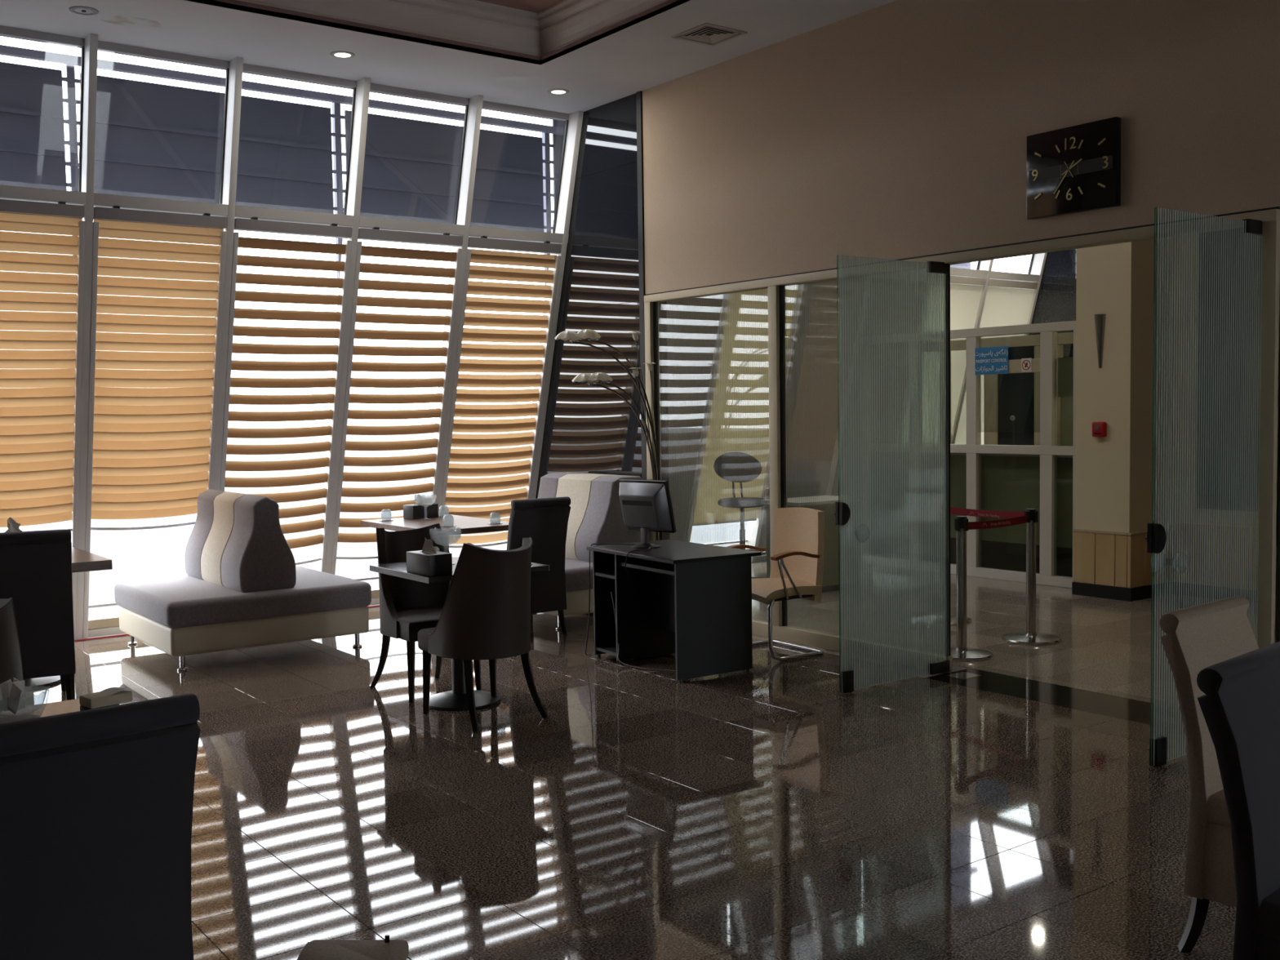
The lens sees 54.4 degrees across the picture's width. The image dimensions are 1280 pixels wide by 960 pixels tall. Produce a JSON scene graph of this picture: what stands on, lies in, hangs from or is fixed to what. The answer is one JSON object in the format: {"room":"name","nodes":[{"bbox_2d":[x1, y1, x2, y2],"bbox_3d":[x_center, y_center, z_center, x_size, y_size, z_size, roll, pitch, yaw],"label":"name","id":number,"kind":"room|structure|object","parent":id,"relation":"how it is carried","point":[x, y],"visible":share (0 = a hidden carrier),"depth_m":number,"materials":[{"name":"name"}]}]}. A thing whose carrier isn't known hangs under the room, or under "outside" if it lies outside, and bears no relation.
{"room":"lounge cafe","nodes":[
{"label":"lounge cafe","id":0,"kind":"room"},
{"bbox_2d":[0,35,565,121],"bbox_3d":[-1.933,-4.643,9.002,17.100,3.595,0.160,-3,4,-37],"label":"wall","id":1,"kind":"structure","parent":0,"point":[0,35],"depth_m":8.65,"materials":[{"name":"grey"}]},
{"bbox_2d":[0,25,97,639],"bbox_3d":[-4.036,-0.798,7.998,0.905,3.905,1.215,-3,4,-37],"label":"window","id":2,"kind":"structure","parent":1,"relation":"in","point":[89,45],"depth_m":7.88,"materials":[{"name":"silver metal"}]},
{"bbox_2d":[0,199,85,639],"bbox_3d":[-4.091,-0.303,8.069,0.856,2.910,0.829,-3,4,-37],"label":"roller blind","id":3,"kind":"object","parent":2,"relation":"attached to","point":[41,381],"visible":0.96,"depth_m":8.05,"materials":[{"name":"beige fabric"}]},
{"bbox_2d":[88,40,243,636],"bbox_3d":[-3.312,-0.839,8.539,0.905,3.905,1.215,-3,4,-37],"label":"window","id":4,"kind":"structure","parent":1,"relation":"in","point":[99,626],"depth_m":8.37,"materials":[{"name":"silver metal"}]},
{"bbox_2d":[82,205,226,638],"bbox_3d":[-3.367,-0.344,8.611,0.856,2.910,0.829,-3,4,-37],"label":"roller blind","id":5,"kind":"object","parent":4,"relation":"attached to","point":[151,441],"visible":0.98,"depth_m":8.49,"materials":[{"name":"beige fabric"}]},
{"bbox_2d":[74,604,379,641],"bbox_3d":[-3.162,1.072,9.217,5.450,0.008,0.017,-3,4,-37],"label":"trim","id":6,"kind":"structure","parent":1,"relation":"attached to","point":[377,605],"depth_m":8.76,"materials":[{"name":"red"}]},
{"bbox_2d":[234,62,370,573],"bbox_3d":[-2.588,-0.881,9.081,0.905,3.905,1.215,-3,4,-37],"label":"window","id":7,"kind":"structure","parent":1,"relation":"in","point":[361,88],"depth_m":8.92,"materials":[{"name":"silver metal"}]},
{"bbox_2d":[219,217,351,572],"bbox_3d":[-2.643,-0.385,9.152,0.856,2.910,0.829,-3,4,-37],"label":"roller blind","id":8,"kind":"object","parent":7,"relation":"attached to","point":[253,224],"visible":0.84,"depth_m":9.03,"materials":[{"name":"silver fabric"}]},
{"bbox_2d":[353,83,483,604],"bbox_3d":[-1.864,-0.922,9.622,0.905,3.905,1.215,-3,4,-37],"label":"window","id":9,"kind":"structure","parent":1,"relation":"in","point":[473,105],"depth_m":9.47,"materials":[{"name":"silver metal"}]},
{"bbox_2d":[330,226,462,574],"bbox_3d":[-1.919,-0.427,9.694,0.856,2.910,0.829,-3,4,-37],"label":"roller blind","id":10,"kind":"object","parent":9,"relation":"attached to","point":[375,233],"visible":0.88,"depth_m":9.58,"materials":[{"name":"beige fabric"}]},
{"bbox_2d":[468,100,583,498],"bbox_3d":[-1.140,-0.963,10.163,0.905,3.905,1.215,-3,4,-37],"label":"window","id":11,"kind":"structure","parent":1,"relation":"in","point":[573,125],"depth_m":9.99,"materials":[{"name":"silver metal"}]},
{"bbox_2d":[440,235,561,547],"bbox_3d":[-1.195,-0.468,10.235,0.856,2.910,0.829,-3,4,-37],"label":"roller blind","id":12,"kind":"object","parent":11,"relation":"attached to","point":[473,255],"visible":0.9,"depth_m":10.14,"materials":[{"name":"beige fabric"}]},
{"bbox_2d":[684,293,729,542],"bbox_3d":[0.308,-1.046,11.246,0.905,3.905,1.215,-3,4,-37],"label":"window","id":13,"kind":"structure","parent":1,"relation":"in","point":[726,296],"depth_m":11.56,"materials":[{"name":"silver metal"}]},
{"bbox_2d":[666,293,723,541],"bbox_3d":[0.263,-0.592,11.301,0.855,2.793,0.792,-3,4,-37],"label":"roller blind","id":14,"kind":"object","parent":13,"relation":"attached to","point":[692,323],"visible":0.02,"depth_m":11.36,"materials":[{"name":"beige fabric"}]},
{"bbox_2d":[692,284,798,525],"bbox_3d":[1.011,-0.796,11.797,0.855,2.463,0.704,-3,4,-37],"label":"roller blind","id":15,"kind":"object","parent":13,"relation":"attached to","point":[739,419],"visible":0.51,"depth_m":11.79,"materials":[{"name":"beige fabric"}]},
{"bbox_2d":[703,284,804,562],"bbox_3d":[1.032,-1.087,11.787,0.905,3.905,1.215,-3,4,-37],"label":"window","id":16,"kind":"structure","parent":1,"relation":"in","point":[753,528],"depth_m":12.28,"materials":[{"name":"clear glass"}]},
{"bbox_2d":[755,275,871,561],"bbox_3d":[1.756,-1.129,12.329,0.905,3.905,1.215,-3,4,-37],"label":"window","id":17,"kind":"structure","parent":1,"relation":"in","point":[836,452],"depth_m":12.73,"materials":[{"name":"clear glass"}]},
{"bbox_2d":[757,275,868,551],"bbox_3d":[1.711,-0.674,12.383,0.855,2.793,0.792,-3,4,-37],"label":"roller blind","id":18,"kind":"object","parent":17,"relation":"attached to","point":[812,381],"visible":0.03,"depth_m":12.34,"materials":[{"name":"beige fabric"}]},
{"bbox_2d":[831,271,929,527],"bbox_3d":[2.435,-0.715,12.925,0.855,2.793,0.792,-3,4,-37],"label":"roller blind","id":19,"kind":"object","parent":17,"relation":"attached to","point":[835,490],"visible":0.1,"depth_m":12.87,"materials":[{"name":"beige fabric"}]},
{"bbox_2d":[896,268,932,443],"bbox_3d":[2.480,-1.170,12.870,0.905,3.905,1.215,-3,4,-37],"label":"window","id":20,"kind":"structure","parent":1,"relation":"in","point":[922,268],"depth_m":12.93,"materials":[{"name":"silver metal"}]},
{"bbox_2d":[935,259,993,444],"bbox_3d":[3.204,-1.211,13.412,0.905,3.905,1.215,-3,4,-37],"label":"window","id":21,"kind":"structure","parent":1,"relation":"in","point":[984,268],"depth_m":13.39,"materials":[{"name":"silver metal"}]},
{"bbox_2d":[902,274,986,444],"bbox_3d":[3.169,-0.821,13.449,0.855,2.663,0.758,-3,4,-37],"label":"roller blind","id":22,"kind":"object","parent":21,"relation":"attached to","point":[966,292],"visible":0.34,"depth_m":13.32,"materials":[{"name":"beige fabric"}]},
{"bbox_2d":[954,279,1038,444],"bbox_3d":[3.893,-0.862,13.990,0.855,2.663,0.758,-3,4,-37],"label":"roller blind","id":23,"kind":"object","parent":21,"relation":"attached to","point":[1007,302],"visible":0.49,"depth_m":13.75,"materials":[{"name":"beige fabric"}]},
{"bbox_2d":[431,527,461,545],"bbox_3d":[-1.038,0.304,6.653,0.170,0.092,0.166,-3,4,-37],"label":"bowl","id":24,"kind":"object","parent":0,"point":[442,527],"depth_m":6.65,"materials":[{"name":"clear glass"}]},
{"bbox_2d":[0,0,895,114],"bbox_3d":[2.023,-2.795,3.852,17.100,0.361,12.930,-3,4,-37],"label":"ceiling","id":25,"kind":"structure","parent":0,"point":[513,52],"depth_m":8.00,"materials":[{"name":"paint"}]},
{"bbox_2d":[68,5,98,15],"bbox_3d":[-3.224,-2.718,7.218,0.160,0.009,0.160,-3,4,-37],"label":"recessed light","id":26,"kind":"object","parent":25,"relation":"in","point":[80,10],"visible":1,"depth_m":7.21,"materials":[{"name":"grey metal"}]},
{"bbox_2d":[74,8,93,13],"bbox_3d":[-3.224,-2.720,7.218,0.104,0.002,0.104,-3,4,-37],"label":"diffuser","id":27,"kind":"object","parent":26,"relation":"attached to","point":[77,11],"depth_m":7.22,"materials":[{"name":"silver metal"}]},
{"bbox_2d":[329,50,355,58],"bbox_3d":[-1.954,-2.792,8.178,0.160,0.008,0.160,-3,4,-37],"label":"recessed light","id":28,"kind":"object","parent":25,"relation":"in","point":[339,54],"visible":1,"depth_m":8.16,"materials":[{"name":"grey paint"}]},
{"bbox_2d":[476,0,563,13],"bbox_3d":[-1.822,-2.877,3.446,8.070,0.035,6.900,-3,4,-37],"label":"ceiling panel","id":29,"kind":"object","parent":25,"relation":"on","point":[500,6],"depth_m":8.23,"materials":[{"name":"beige paint"}]},
{"bbox_2d":[547,88,568,94],"bbox_3d":[-0.603,-2.870,9.207,0.160,0.008,0.160,-3,4,-37],"label":"recessed light","id":30,"kind":"object","parent":25,"relation":"in","point":[554,91],"visible":1,"depth_m":9.20,"materials":[{"name":"grey paint"}]},
{"bbox_2d":[671,22,747,46],"bbox_3d":[0.438,-2.811,7.859,0.340,0.008,0.340,-3,4,-37],"label":"ceiling vent","id":31,"kind":"object","parent":25,"relation":"in","point":[706,33],"visible":1,"depth_m":7.86,"materials":[{"name":"beige metal"}]},
{"bbox_2d":[25,560,1256,959],"bbox_3d":[1.949,1.324,4.444,17.412,0.122,14.326,-3,4,-37],"label":"floor","id":32,"kind":"structure","parent":0,"point":[1011,805],"depth_m":4.93,"materials":[{"name":"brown tile"}]},
{"bbox_2d":[0,597,23,684],"bbox_3d":[-2.464,0.880,4.460,0.484,0.920,0.586,-3,4,-33],"label":"tub chair","id":33,"kind":"object","parent":32,"relation":"on","point":[11,658],"visible":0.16,"depth_m":4.41,"materials":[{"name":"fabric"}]},
{"bbox_2d":[0,528,75,700],"bbox_3d":[-3.338,0.741,6.760,0.450,0.964,0.552,-3,4,-29],"label":"chair","id":34,"kind":"object","parent":32,"relation":"on","point":[36,566],"visible":0.95,"depth_m":6.61,"materials":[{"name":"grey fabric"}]},
{"bbox_2d":[0,698,119,724],"bbox_3d":[-1.681,1.029,3.063,0.920,0.735,0.800,-3,4,-37],"label":"dining table","id":35,"kind":"object","parent":32,"relation":"on","point":[71,705],"visible":0.02,"depth_m":3.45,"materials":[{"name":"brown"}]},
{"bbox_2d":[0,684,49,717],"bbox_3d":[-1.679,0.606,3.345,0.167,0.079,0.167,-2,3,-14],"label":"glass dish","id":36,"kind":"object","parent":35,"relation":"on","point":[23,713],"visible":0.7,"depth_m":3.34,"materials":[{"name":"clear glass"}]},
{"bbox_2d":[0,688,7,712],"bbox_3d":[-1.713,0.583,3.310,0.003,0.086,0.070,2,4,41],"label":"sachet","id":37,"kind":"object","parent":36,"relation":"in","point":[3,702],"visible":1,"depth_m":3.32,"materials":[{"name":"white paper"}]},
{"bbox_2d":[0,679,12,711],"bbox_3d":[-1.701,0.579,3.348,0.003,0.084,0.063,1,4,32],"label":"sachet","id":38,"kind":"object","parent":36,"relation":"in","point":[3,686],"visible":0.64,"depth_m":3.34,"materials":[{"name":"white paper"}]},
{"bbox_2d":[6,682,22,715],"bbox_3d":[-1.664,0.583,3.312,0.071,0.086,0.003,1,4,31],"label":"sachet","id":39,"kind":"object","parent":36,"relation":"in","point":[15,693],"visible":1,"depth_m":3.31,"materials":[{"name":"white paper"}]},
{"bbox_2d":[7,680,25,711],"bbox_3d":[-1.673,0.578,3.339,0.003,0.075,0.045,2,4,43],"label":"sachet","id":40,"kind":"object","parent":36,"relation":"in","point":[20,684],"visible":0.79,"depth_m":3.35,"materials":[{"name":"white paper"}]},
{"bbox_2d":[79,687,132,708],"bbox_3d":[-1.511,0.612,3.522,0.080,0.042,0.120,2,4,43],"label":"pack","id":41,"kind":"object","parent":35,"relation":"on","point":[111,695],"visible":1,"depth_m":3.50,"materials":[{"name":"beige"}]},
{"bbox_2d":[23,546,112,689],"bbox_3d":[-3.614,0.824,7.270,0.800,0.735,0.950,-3,4,-37],"label":"dining table","id":42,"kind":"object","parent":32,"relation":"on","point":[82,560],"visible":0.15,"depth_m":7.15,"materials":[{"name":"brown wood"}]},
{"bbox_2d":[4,517,22,532],"bbox_3d":[-3.685,0.336,7.320,0.130,0.235,0.240,2,4,38],"label":"tissue box","id":43,"kind":"object","parent":42,"relation":"on","point":[13,526],"visible":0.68,"depth_m":7.33,"materials":[{"name":"grey paper"}]},
{"bbox_2d":[0,693,199,959],"bbox_3d":[-1.266,0.935,2.706,0.450,0.964,0.552,-4,4,-41],"label":"chair","id":44,"kind":"object","parent":32,"relation":"on","point":[96,805],"visible":1,"depth_m":2.54,"materials":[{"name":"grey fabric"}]},
{"bbox_2d":[114,488,371,671],"bbox_3d":[-2.680,0.601,8.361,1.330,1.030,1.260,-3,4,-37],"label":"sofa","id":45,"kind":"object","parent":32,"relation":"on","point":[244,587],"visible":1,"depth_m":7.97,"materials":[{"name":"beige fabric"}]},
{"bbox_2d":[114,566,371,628],"bbox_3d":[-2.677,0.768,8.370,1.330,0.165,1.260,-3,4,-37],"label":"seat cushion","id":46,"kind":"object","parent":45,"relation":"on","point":[193,601],"depth_m":7.94,"materials":[{"name":"grey fabric"}]},
{"bbox_2d":[369,523,481,702],"bbox_3d":[-1.221,0.721,6.963,0.484,0.920,0.586,-3,4,-37],"label":"tub chair","id":47,"kind":"object","parent":32,"relation":"on","point":[407,606],"visible":0.63,"depth_m":7.00,"materials":[{"name":"brown fabric"}]},
{"bbox_2d":[360,514,508,549],"bbox_3d":[-1.470,0.679,9.273,0.760,0.735,1.160,-3,4,-37],"label":"dining table","id":48,"kind":"object","parent":32,"relation":"on","point":[467,525],"visible":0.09,"depth_m":9.13,"materials":[{"name":"brown wood"}]},
{"bbox_2d":[403,493,438,519],"bbox_3d":[-1.698,0.202,9.643,0.130,0.184,0.240,2,4,43],"label":"tissue box","id":49,"kind":"object","parent":48,"relation":"on","point":[416,511],"visible":0.97,"depth_m":9.59,"materials":[{"name":"grey leather"}]},
{"bbox_2d":[369,556,549,711],"bbox_3d":[-0.958,0.819,6.631,0.706,0.735,0.680,-3,4,-37],"label":"dining table","id":50,"kind":"object","parent":32,"relation":"on","point":[455,700],"visible":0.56,"depth_m":6.55,"materials":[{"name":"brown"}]},
{"bbox_2d":[406,537,452,576],"bbox_3d":[-1.067,0.379,6.296,0.130,0.184,0.240,-3,4,-39],"label":"tissue box","id":51,"kind":"object","parent":50,"relation":"on","point":[428,562],"visible":1,"depth_m":6.23,"materials":[{"name":"grey leather"}]},
{"bbox_2d":[431,527,461,564],"bbox_3d":[-1.037,0.354,6.655,0.170,0.192,0.166,-3,4,-37],"label":"goblet","id":52,"kind":"object","parent":50,"relation":"on","point":[442,527],"visible":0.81,"depth_m":6.65,"materials":[{"name":"clear glass"}]},
{"bbox_2d":[417,537,548,732],"bbox_3d":[-0.783,0.751,6.298,0.484,0.920,0.586,-3,4,-39],"label":"tub chair","id":53,"kind":"object","parent":32,"relation":"on","point":[486,613],"visible":1,"depth_m":6.09,"materials":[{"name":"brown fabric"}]},
{"bbox_2d":[506,496,570,634],"bbox_3d":[-0.809,0.596,8.650,0.450,0.964,0.552,-3,4,-37],"label":"chair","id":54,"kind":"object","parent":32,"relation":"on","point":[544,520],"visible":0.48,"depth_m":8.50,"materials":[{"name":"grey fabric"}]},
{"bbox_2d":[537,472,642,630],"bbox_3d":[-0.591,0.496,9.480,0.890,1.050,1.250,-3,4,-37],"label":"striped sofa","id":55,"kind":"object","parent":32,"relation":"on","point":[596,515],"visible":0.34,"depth_m":9.21,"materials":[{"name":"beige fabric"}]},
{"bbox_2d":[564,558,592,591],"bbox_3d":[-0.588,0.674,9.489,0.890,0.165,1.250,-3,4,-37],"label":"seat cushion","id":56,"kind":"object","parent":55,"relation":"on","point":[576,570],"depth_m":8.86,"materials":[{"name":"grey fabric"}]},
{"bbox_2d":[554,328,662,540],"bbox_3d":[-0.152,0.011,8.677,0.965,2.095,0.228,-3,4,-37],"label":"floor lamp","id":57,"kind":"object","parent":32,"relation":"on","point":[586,333],"visible":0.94,"depth_m":8.70,"materials":[{"name":"grey metal"}]},
{"bbox_2d":[586,539,761,682],"bbox_3d":[0.195,0.767,7.550,0.630,0.700,0.950,-3,4,-33],"label":"computer desk","id":58,"kind":"object","parent":32,"relation":"on","point":[692,602],"visible":0.98,"depth_m":7.30,"materials":[{"name":"black laminate"}]},
{"bbox_2d":[595,570,614,578],"bbox_3d":[-0.004,0.578,7.787,0.505,0.018,0.242,-3,4,-33],"label":"shelf","id":59,"kind":"object","parent":58,"relation":"attached to","point":[598,574],"depth_m":7.73,"materials":[{"name":"black wood"}]},
{"bbox_2d":[595,644,616,655],"bbox_3d":[0.004,1.047,7.813,0.505,0.018,0.242,-3,4,-33],"label":"shelf","id":60,"kind":"object","parent":58,"relation":"attached to","point":[600,649],"depth_m":7.75,"materials":[{"name":"black wood"}]},
{"bbox_2d":[585,542,635,655],"bbox_3d":[-0.153,0.750,7.802,0.386,0.711,0.084,0,3,8],"label":"cable","id":61,"kind":"object","parent":58,"relation":"hanging from","point":[597,543],"visible":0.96,"depth_m":7.80,"materials":[{"name":"black plastic"}]},
{"bbox_2d":[610,591,675,671],"bbox_3d":[-0.033,0.912,7.482,0.130,0.419,0.557,-4,4,-43],"label":"cable","id":62,"kind":"object","parent":58,"relation":"hanging from","point":[611,592],"visible":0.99,"depth_m":7.48,"materials":[{"name":"black plastic"}]},
{"bbox_2d":[619,560,674,575],"bbox_3d":[0.137,0.514,7.345,0.230,0.020,0.590,-3,4,-33],"label":"keyboard tray","id":63,"kind":"object","parent":58,"relation":"on","point":[647,565],"depth_m":7.39,"materials":[{"name":"black laminate"}]},
{"bbox_2d":[618,479,676,548],"bbox_3d":[0.032,0.205,7.663,0.380,0.415,0.180,2,4,41],"label":"computer monitor","id":64,"kind":"object","parent":58,"relation":"on","point":[646,507],"visible":1,"depth_m":7.59,"materials":[{"name":"black plastic"}]},
{"bbox_2d":[713,451,766,578],"bbox_3d":[0.859,0.345,10.745,0.526,1.166,0.548,-1,3,-7],"label":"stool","id":65,"kind":"object","parent":32,"relation":"on","point":[734,467],"visible":0.7,"depth_m":10.88,"materials":[{"name":"grey"}]},
{"bbox_2d":[727,507,824,661],"bbox_3d":[0.842,0.639,7.846,0.535,0.902,0.558,-3,4,-35],"label":"chair","id":66,"kind":"object","parent":32,"relation":"on","point":[797,570],"visible":0.81,"depth_m":7.82,"materials":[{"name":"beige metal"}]},
{"bbox_2d":[760,495,865,592],"bbox_3d":[1.474,0.544,10.574,0.780,0.770,0.460,-3,4,-37],"label":"counter","id":67,"kind":"object","parent":32,"relation":"on","point":[831,575],"depth_m":10.44,"materials":[{"name":"beige wood"}]},
{"bbox_2d":[760,495,865,506],"bbox_3d":[1.468,0.174,10.554,0.780,0.030,0.460,-3,4,-37],"label":"countertop","id":68,"kind":"structure","parent":67,"relation":"on","point":[819,500],"depth_m":10.41,"materials":[{"name":"beige"}]},
{"bbox_2d":[919,501,971,626],"bbox_3d":[2.175,0.580,8.888,0.374,0.864,0.374,-3,4,-37],"label":"stanchion","id":69,"kind":"object","parent":32,"relation":"on","point":[953,617],"visible":0.27,"depth_m":8.86,"materials":[{"name":"silver metal"}]},
{"bbox_2d":[932,515,992,662],"bbox_3d":[1.977,0.652,7.654,0.374,0.864,0.374,-3,4,-37],"label":"stanchion","id":70,"kind":"object","parent":32,"relation":"on","point":[961,652],"visible":0.82,"depth_m":7.62,"materials":[{"name":"silver metal"}]},
{"bbox_2d":[861,320,1075,588],"bbox_3d":[3.259,-0.265,11.527,0.890,2.225,2.660,-3,4,-37],"label":"glass partition","id":71,"kind":"object","parent":32,"relation":"on","point":[1037,472],"visible":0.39,"depth_m":11.14,"materials":[{"name":"beige"}]},
{"bbox_2d":[873,450,1072,457],"bbox_3d":[3.177,-0.246,11.404,0.450,0.022,2.560,-3,4,-37],"label":"countertop","id":72,"kind":"structure","parent":71,"relation":"on","point":[982,454],"depth_m":10.96,"materials":[{"name":"beige"}]},
{"bbox_2d":[974,346,1008,374],"bbox_3d":[3.089,-1.049,10.947,0.008,0.240,0.359,-3,4,-37],"label":"sign","id":73,"kind":"object","parent":71,"relation":"attached to","point":[988,360],"visible":1,"depth_m":10.94,"materials":[{"name":"blue"}]},
{"bbox_2d":[1021,358,1031,372],"bbox_3d":[3.312,-0.985,10.672,0.004,0.116,0.100,-3,4,-37],"label":"sign","id":74,"kind":"object","parent":71,"relation":"attached to","point":[1025,362],"visible":1,"depth_m":10.67,"materials":[{"name":"white"}]},
{"bbox_2d":[1000,508,1061,645],"bbox_3d":[2.551,0.617,8.120,0.374,0.864,0.374,-3,4,-37],"label":"stanchion","id":75,"kind":"object","parent":32,"relation":"on","point":[1030,637],"visible":1,"depth_m":8.09,"materials":[{"name":"silver metal"}]},
{"bbox_2d":[950,506,1024,518],"bbox_3d":[2.357,0.222,8.483,0.008,0.070,0.775,-2,4,-26],"label":"belt","id":76,"kind":"object","parent":75,"relation":"attached to","point":[975,513],"visible":0.98,"depth_m":8.47,"materials":[{"name":"red fabric"}]},
{"bbox_2d":[968,515,1026,529],"bbox_3d":[2.258,0.272,7.867,0.661,0.058,0.008,-3,4,-39],"label":"belt","id":77,"kind":"object","parent":75,"relation":"attached to","point":[1023,519],"visible":1,"depth_m":7.87,"materials":[{"name":"red fabric"}]},
{"bbox_2d":[1159,595,1258,952],"bbox_3d":[1.806,0.847,3.445,0.450,0.964,0.552,-4,4,-41],"label":"chair","id":78,"kind":"object","parent":32,"relation":"on","point":[1197,637],"visible":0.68,"depth_m":3.44,"materials":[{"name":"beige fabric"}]},
{"bbox_2d":[1196,640,1279,959],"bbox_3d":[1.589,0.890,2.733,0.450,0.964,0.552,-4,4,-43],"label":"chair","id":79,"kind":"object","parent":32,"relation":"on","point":[1240,704],"visible":1,"depth_m":2.73,"materials":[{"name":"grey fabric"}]},
{"bbox_3d":[-0.508,1.106,1.357,0.840,0.735,0.700,-3,4,-37],"label":"dining table","id":80,"kind":"object","parent":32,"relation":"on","visible":0},
{"bbox_2d":[297,934,408,959],"bbox_3d":[-0.419,0.693,1.803,0.150,0.038,0.100,-1,3,2],"label":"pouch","id":81,"kind":"object","parent":80,"relation":"on","point":[387,948],"visible":1,"depth_m":1.81,"materials":[{"name":"beige fabric"}]},
{"bbox_2d":[535,0,1279,642],"bbox_3d":[3.125,-0.762,5.400,0.200,3.905,13.940,-3,4,-37],"label":"wall","id":82,"kind":"structure","parent":0,"point":[897,129],"depth_m":7.37,"materials":[{"name":"beige paint"}]},
{"bbox_2d":[635,90,646,479],"bbox_3d":[0.034,-0.937,9.369,0.042,3.905,0.055,-3,4,-37],"label":"trim","id":83,"kind":"structure","parent":82,"relation":"attached to","point":[639,94],"depth_m":9.31,"materials":[{"name":"black metal"}]},
{"bbox_2d":[644,206,1279,672],"bbox_3d":[1.492,-0.106,7.525,0.100,2.407,4.690,-3,4,-37],"label":"door frame","id":84,"kind":"structure","parent":82,"relation":"in","point":[1269,419],"depth_m":7.01,"materials":[{"name":"beige"}]},
{"bbox_2d":[834,254,950,693],"bbox_3d":[1.411,-0.044,6.886,0.891,2.346,0.120,-3,4,-37],"label":"door","id":85,"kind":"structure","parent":84,"relation":"attached to","point":[851,282],"depth_m":6.86,"materials":[{"name":"clear glass"}]},
{"bbox_2d":[1144,207,1262,767],"bbox_3d":[2.490,0.019,5.447,0.891,2.346,0.120,-3,4,-37],"label":"door","id":86,"kind":"structure","parent":84,"relation":"attached to","point":[1156,536],"depth_m":5.40,"materials":[{"name":"clear glass"}]},
{"bbox_2d":[1026,116,1120,219],"bbox_3d":[2.204,-1.583,6.356,0.054,0.434,0.524,-3,4,-37],"label":"wall clock","id":87,"kind":"object","parent":82,"relation":"attached to","point":[1074,169],"visible":1,"depth_m":6.32,"materials":[{"name":"black glass"}]},
{"bbox_2d":[950,262,970,269],"bbox_3d":[3.061,-2.939,13.950,1.965,2.100,0.080,-3,4,-37],"label":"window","id":88,"kind":"structure","parent":0,"point":[966,265],"depth_m":14.46,"materials":[{"name":"grey"}]},
{"bbox_2d":[1028,248,1076,357],"bbox_3d":[5.036,-1.233,13.306,0.110,3.905,3.520,-3,4,-37],"label":"wall","id":89,"kind":"structure","parent":0,"point":[1055,301],"depth_m":13.71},
{"bbox_2d":[989,252,1047,335],"bbox_3d":[3.928,-1.252,13.953,0.905,3.905,1.215,-3,4,-37],"label":"window","id":90,"kind":"structure","parent":89,"relation":"in","point":[1037,264],"depth_m":13.84,"materials":[{"name":"silver metal"}]},
{"bbox_2d":[1071,236,1174,601],"bbox_3d":[3.877,-1.029,9.957,0.630,3.905,0.522,-3,4,-37],"label":"wall column","id":91,"kind":"structure","parent":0,"point":[1114,472],"depth_m":9.79,"materials":[{"name":"beige paint"}]},
{"bbox_2d":[1092,422,1106,436],"bbox_3d":[3.627,-0.399,9.833,0.056,0.120,0.110,-3,4,-37],"label":"fire alarm","id":92,"kind":"object","parent":91,"relation":"attached to","point":[1099,428],"visible":1,"depth_m":9.80,"materials":[{"name":"red plastic"}]},
{"bbox_2d":[1093,314,1106,368],"bbox_3d":[3.611,-1.094,9.803,0.054,0.420,0.090,-3,4,-37],"label":"wall sconce","id":93,"kind":"object","parent":91,"relation":"attached to","point":[1100,319],"visible":1,"depth_m":9.79,"materials":[{"name":"silver metal"}]},
{"bbox_2d":[1171,227,1261,603],"bbox_3d":[7.261,-0.860,6.004,0.120,3.905,9.950,-3,4,-37],"label":"wall","id":94,"kind":"structure","parent":0,"point":[1237,228],"depth_m":9.71,"materials":[{"name":"beige"}]},
{"label":"outside","id":95,"kind":"structure","parent":0,"visible":0},
{"bbox_2d":[0,430,747,618],"bbox_3d":[-30.843,-1.097,57.885,140.000,0.001,110.380,-3,4,-37],"label":"forecourt","id":96,"kind":"structure","parent":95,"point":[141,554],"depth_m":18.08,"materials":[{"name":"grey"}]},
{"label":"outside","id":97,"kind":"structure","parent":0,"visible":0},
{"bbox_2d":[0,44,564,135],"bbox_3d":[-1.583,-3.047,10.398,13.755,0.052,0.060,-3,4,-37],"label":"rail","id":98,"kind":"object","parent":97,"point":[8,51],"visible":0.44,"depth_m":9.43,"materials":[{"name":"grey metal"}]},
{"bbox_2d":[0,62,66,191],"bbox_3d":[-4.795,-2.171,8.090,1.965,1.460,0.080,-3,4,-37],"label":"screen","id":99,"kind":"object","parent":98,"relation":"attached to","point":[33,146],"visible":0.93,"depth_m":8.53,"materials":[{"name":"grey"}]},
{"bbox_2d":[62,64,333,255],"bbox_3d":[-3.223,-2.261,9.266,1.965,1.460,0.080,-3,4,-37],"label":"screen","id":100,"kind":"object","parent":98,"relation":"attached to","point":[153,140],"visible":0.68,"depth_m":9.19,"materials":[{"name":"grey"}]},
{"bbox_2d":[331,102,543,278],"bbox_3d":[-1.651,-2.351,10.441,1.965,1.460,0.080,-3,4,-37],"label":"screen","id":101,"kind":"object","parent":98,"relation":"attached to","point":[411,169],"visible":0.74,"depth_m":10.37,"materials":[{"name":"grey"}]},
{"bbox_2d":[542,120,565,284],"bbox_3d":[-0.083,-2.760,11.599,1.965,2.100,0.080,-3,4,-37],"label":"screen","id":102,"kind":"object","parent":98,"relation":"attached to","point":[557,140],"visible":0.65,"depth_m":11.06,"materials":[{"name":"grey metal"}]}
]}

